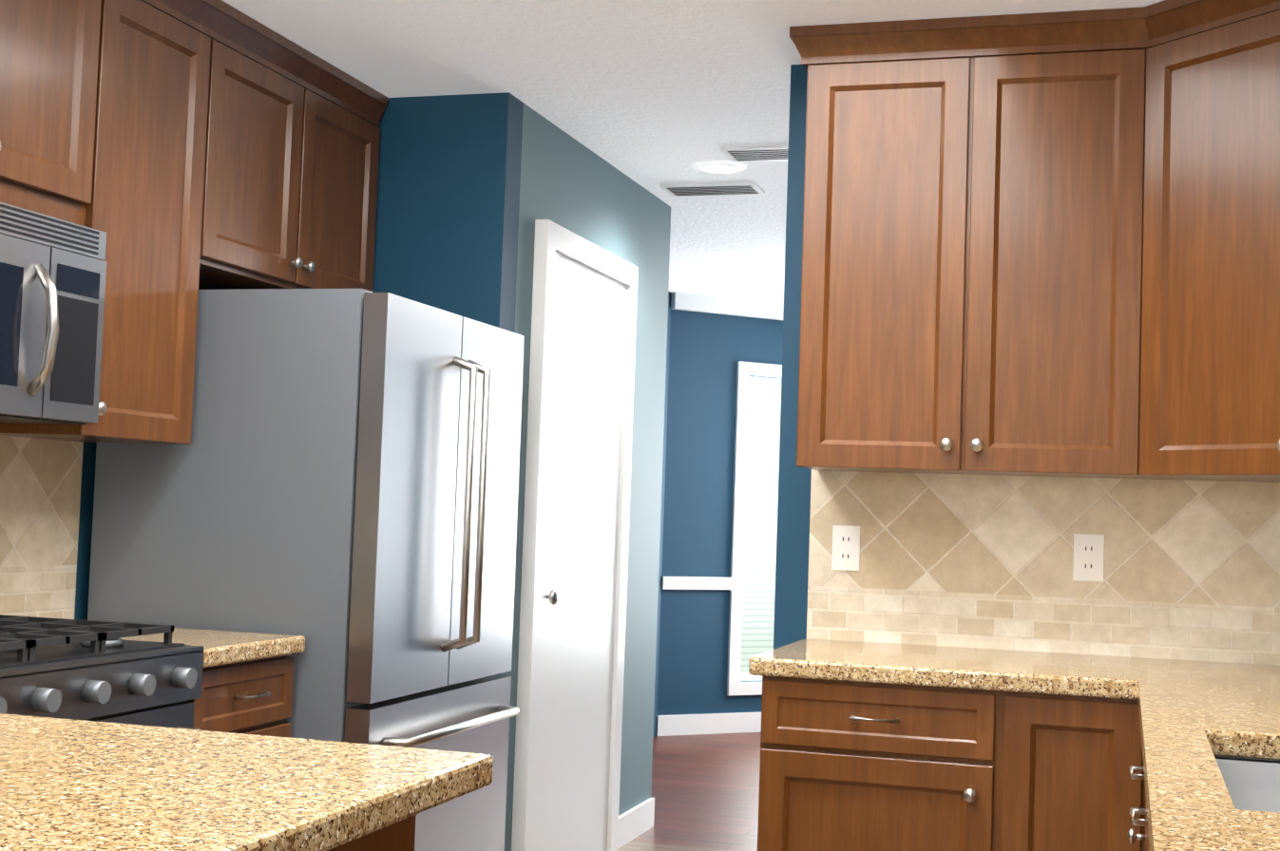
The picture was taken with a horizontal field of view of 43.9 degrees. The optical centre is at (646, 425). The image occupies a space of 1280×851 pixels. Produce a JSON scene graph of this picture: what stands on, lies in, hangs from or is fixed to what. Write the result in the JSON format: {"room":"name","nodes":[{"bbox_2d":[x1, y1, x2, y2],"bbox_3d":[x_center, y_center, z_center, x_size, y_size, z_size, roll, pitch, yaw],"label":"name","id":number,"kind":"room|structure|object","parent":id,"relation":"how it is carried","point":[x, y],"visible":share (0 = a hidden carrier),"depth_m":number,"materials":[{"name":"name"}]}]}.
{"room":"kitchen","nodes":[
{"label":"kitchen","id":0,"kind":"room"},
{"bbox_2d":[74,441,96,620],"bbox_3d":[-2.189,0.015,1.509,0.120,2.440,7.170,1,-3,17],"label":"wall","id":1,"kind":"structure","parent":0,"point":[85,531],"depth_m":3.95,"materials":[{"name":"blue paint"}]},
{"bbox_2d":[0,435,83,619],"bbox_3d":[-1.731,0.160,2.811,0.010,0.510,2.300,1,-3,17],"label":"backsplash","id":2,"kind":"structure","parent":1,"relation":"attached to","point":[40,488],"depth_m":3.77,"materials":[{"name":"tile"}]},
{"bbox_2d":[0,0,114,230],"bbox_3d":[-1.453,-0.771,3.142,0.315,0.643,0.760,1,-3,17],"label":"upper cabinet","id":3,"kind":"object","parent":1,"relation":"attached to","point":[55,54],"depth_m":3.34,"materials":[{"name":"brown wood"}]},
{"bbox_2d":[0,202,106,424],"bbox_3d":[-1.422,-0.235,3.102,0.416,0.418,0.748,1,-3,17],"label":"over-the-range microwave","id":4,"kind":"object","parent":3,"relation":"attached to","point":[52,278],"visible":1,"depth_m":3.24,"materials":[{"name":"silver metal"}]},
{"bbox_2d":[0,0,224,444],"bbox_3d":[-1.290,-0.513,3.699,0.315,1.088,0.430,1,-3,17],"label":"upper cabinet","id":5,"kind":"object","parent":1,"relation":"attached to","point":[181,153],"depth_m":3.69,"materials":[{"name":"brown wood"}]},
{"bbox_2d":[209,1,387,291],"bbox_3d":[-1.088,-0.693,4.357,0.315,0.643,0.921,1,-3,17],"label":"upper cabinet","id":6,"kind":"object","parent":1,"relation":"attached to","point":[295,180],"depth_m":4.25,"materials":[{"name":"brown wood"}]},
{"bbox_2d":[372,92,523,675],"bbox_3d":[-0.775,0.237,4.758,0.720,2.440,0.120,1,-3,17],"label":"wall","id":7,"kind":"structure","parent":0,"point":[448,208],"depth_m":4.70,"materials":[{"name":"blue paint"}]},
{"bbox_2d":[500,103,670,850],"bbox_3d":[-0.237,0.296,5.508,0.120,2.440,1.630,1,-3,17],"label":"wall","id":8,"kind":"structure","parent":0,"point":[569,182],"depth_m":5.90,"materials":[{"name":"teal"}]},
{"bbox_2d":[511,219,638,850],"bbox_3d":[-0.213,0.449,5.266,0.066,2.110,0.940,1,-3,17],"label":"door","id":9,"kind":"structure","parent":8,"relation":"in","point":[566,781],"depth_m":5.20,"materials":[{"name":"white wood"}]},
{"bbox_2d":[652,291,670,737],"bbox_3d":[-0.041,0.411,7.549,0.680,2.440,2.400,1,-3,17],"label":"wall","id":10,"kind":"structure","parent":0,"point":[661,515],"depth_m":8.73,"materials":[{"name":"blue paint"}]},
{"bbox_2d":[617,732,760,850],"bbox_3d":[1.409,1.534,3.800,8.200,0.100,13.800,1,-3,17],"label":"floor","id":11,"kind":"structure","parent":0,"point":[705,792],"depth_m":6.95,"materials":[{"name":"brown wood"}]},
{"bbox_2d":[0,614,203,730],"bbox_3d":[-1.313,0.764,3.006,0.660,1.165,0.754,1,-3,17],"label":"range","id":12,"kind":"object","parent":11,"relation":"on","point":[95,671],"visible":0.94,"depth_m":3.05,"materials":[{"name":"grey metal"}]},
{"bbox_2d":[191,656,294,707],"bbox_3d":[-1.193,0.947,3.580,0.620,0.868,0.425,1,-3,17],"label":"drawer","id":13,"kind":"object","parent":11,"relation":"on","point":[270,684],"depth_m":3.54,"materials":[{"name":"brown wood"}]},
{"bbox_2d":[120,628,305,669],"bbox_3d":[-1.161,0.493,3.599,0.635,0.040,0.425,1,-3,17],"label":"countertop","id":14,"kind":"structure","parent":13,"relation":"on","point":[220,648],"depth_m":3.53,"materials":[{"name":"beige stone"}]},
{"bbox_2d":[87,288,524,850],"bbox_3d":[-0.851,0.561,4.216,0.840,1.730,0.890,1,-3,17],"label":"refrigerator","id":15,"kind":"object","parent":11,"relation":"on","point":[334,483],"visible":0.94,"depth_m":3.84,"materials":[{"name":"grey metal"}]},
{"bbox_2d":[345,821,415,850],"bbox_3d":[-0.610,0.870,1.760,0.455,0.868,0.644,1,-3,17],"label":"base cabinet","id":16,"kind":"object","parent":11,"relation":"on","point":[402,839],"depth_m":1.94,"materials":[{"name":"brown wood"}]},
{"bbox_2d":[0,700,493,850],"bbox_3d":[-1.084,0.411,2.026,1.688,0.040,1.018,1,-3,17],"label":"countertop","id":17,"kind":"structure","parent":16,"relation":"on","point":[240,782],"depth_m":1.79,"materials":[{"name":"beige stone"}]},
{"bbox_2d":[748,638,1109,850],"bbox_3d":[0.688,0.998,3.714,0.810,0.910,0.657,1,-3,17],"label":"base cabinet","id":18,"kind":"object","parent":11,"relation":"on","point":[875,747],"depth_m":3.46,"materials":[{"name":"brown wood"}]},
{"bbox_2d":[1106,656,1279,850],"bbox_3d":[1.079,0.814,2.444,0.663,1.171,2.884,1,-3,17],"label":"countertop","id":19,"kind":"structure","parent":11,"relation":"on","point":[1193,748],"depth_m":2.55,"materials":[{"name":"beige stone"}]},
{"bbox_2d":[221,0,1164,304],"bbox_3d":[-0.348,-1.060,4.022,4.616,0.100,12.900,1,-3,17],"label":"ceiling","id":20,"kind":"structure","parent":0,"point":[651,95],"depth_m":4.39,"materials":[{"name":"white paint"}]},
{"bbox_2d":[659,181,764,196],"bbox_3d":[0.245,-0.880,5.924,0.360,0.013,0.180,1,-3,17],"label":"ceiling vent","id":21,"kind":"object","parent":20,"relation":"in","point":[714,189],"visible":1,"depth_m":5.89,"materials":[{"name":"white metal"}]},
{"bbox_2d":[692,160,746,172],"bbox_3d":[0.253,-0.900,5.557,0.190,0.010,0.190,1,-3,17],"label":"recessed light","id":22,"kind":"object","parent":20,"relation":"in","point":[716,166],"visible":0.98,"depth_m":5.53,"materials":[{"name":"white"}]},
{"bbox_2d":[720,144,788,162],"bbox_3d":[0.441,-0.907,5.292,0.360,0.013,0.180,1,-3,17],"label":"ceiling vent","id":23,"kind":"object","parent":20,"relation":"in","point":[755,153],"visible":0.69,"depth_m":5.28,"materials":[{"name":"white metal"}]},
{"bbox_2d":[656,308,783,715],"bbox_3d":[0.624,0.518,9.113,1.273,2.440,0.120,4,-3,-28],"label":"wall","id":24,"kind":"structure","parent":0,"point":[708,352],"depth_m":8.87,"materials":[{"name":"blue paint"}]},
{"bbox_2d":[726,361,782,695],"bbox_3d":[0.725,0.593,9.141,0.600,1.880,0.119,4,-3,-28],"label":"nook window","id":25,"kind":"structure","parent":24,"relation":"in","point":[754,518],"depth_m":9.13,"materials":[{"name":"white"}]},
{"bbox_2d":[773,64,811,649],"bbox_3d":[1.164,0.265,4.027,1.676,2.440,0.120,1,-3,17],"label":"wall","id":26,"kind":"structure","parent":0,"point":[792,563],"depth_m":4.22,"materials":[{"name":"blue paint"}]},
{"bbox_2d":[796,16,979,475],"bbox_3d":[0.617,-0.430,4.006,0.404,1.088,0.315,1,-3,17],"label":"upper cabinet","id":27,"kind":"object","parent":26,"relation":"attached to","point":[886,340],"depth_m":3.86,"materials":[{"name":"brown wood"}]},
{"bbox_2d":[806,469,1279,666],"bbox_3d":[1.124,0.321,3.967,1.456,0.510,0.010,1,-3,17],"label":"backsplash","id":28,"kind":"structure","parent":26,"relation":"attached to","point":[1192,570],"depth_m":4.00,"materials":[{"name":"tile"}]},
{"bbox_2d":[831,525,860,571],"bbox_3d":[0.518,0.319,4.139,0.072,0.116,0.009,1,-3,17],"label":"electrical outlet","id":29,"kind":"object","parent":28,"relation":"attached to","point":[846,547],"visible":1,"depth_m":4.14,"materials":[{"name":"white plastic"}]},
{"bbox_2d":[1072,534,1104,581],"bbox_3d":[1.101,0.330,3.964,0.072,0.116,0.009,1,-3,17],"label":"electrical outlet","id":30,"kind":"object","parent":28,"relation":"attached to","point":[1088,557],"visible":1,"depth_m":3.96,"materials":[{"name":"white plastic"}]},
{"bbox_2d":[968,7,1139,478],"bbox_3d":[1.004,-0.423,3.889,0.404,1.088,0.315,1,-3,17],"label":"upper cabinet","id":31,"kind":"object","parent":26,"relation":"attached to","point":[1041,243],"depth_m":3.75,"materials":[{"name":"brown wood"}]},
{"bbox_3d":[0.917,0.069,0.500,0.120,2.440,7.030,1,-3,17],"label":"wall","id":32,"kind":"structure","parent":0,"visible":0},
{"bbox_2d":[1131,6,1143,478],"bbox_3d":[1.265,-0.437,3.462,0.348,1.088,0.377,1,-3,17],"label":"upper cabinet","id":33,"kind":"object","parent":32,"relation":"attached to","point":[1140,9],"depth_m":3.69,"materials":[{"name":"brown wood"}]},
{"bbox_2d":[1135,0,1279,482],"bbox_3d":[1.451,-0.425,3.564,0.640,1.088,0.680,1,-3,17],"label":"upper cabinet","id":34,"kind":"object","parent":32,"relation":"attached to","point":[1208,314],"depth_m":3.53,"materials":[{"name":"brown wood"}]},
{"bbox_3d":[2.671,0.441,6.341,0.120,2.440,5.190,1,-3,17],"label":"wall","id":35,"kind":"structure","parent":0,"visible":0},
{"bbox_2d":[617,798,654,849],"bbox_3d":[-0.210,1.460,5.431,0.015,0.110,1.620,1,-3,17],"label":"trim","id":36,"kind":"structure","parent":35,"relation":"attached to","point":[636,822],"depth_m":5.97,"materials":[{"name":"white wood"}]},
{"bbox_2d":[656,291,783,736],"bbox_3d":[0.656,0.514,9.009,0.935,2.440,0.875,1,-3,17],"label":"trim","id":37,"kind":"structure","parent":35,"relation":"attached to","point":[736,722],"depth_m":8.87,"materials":[{"name":"white wood"}]}
]}

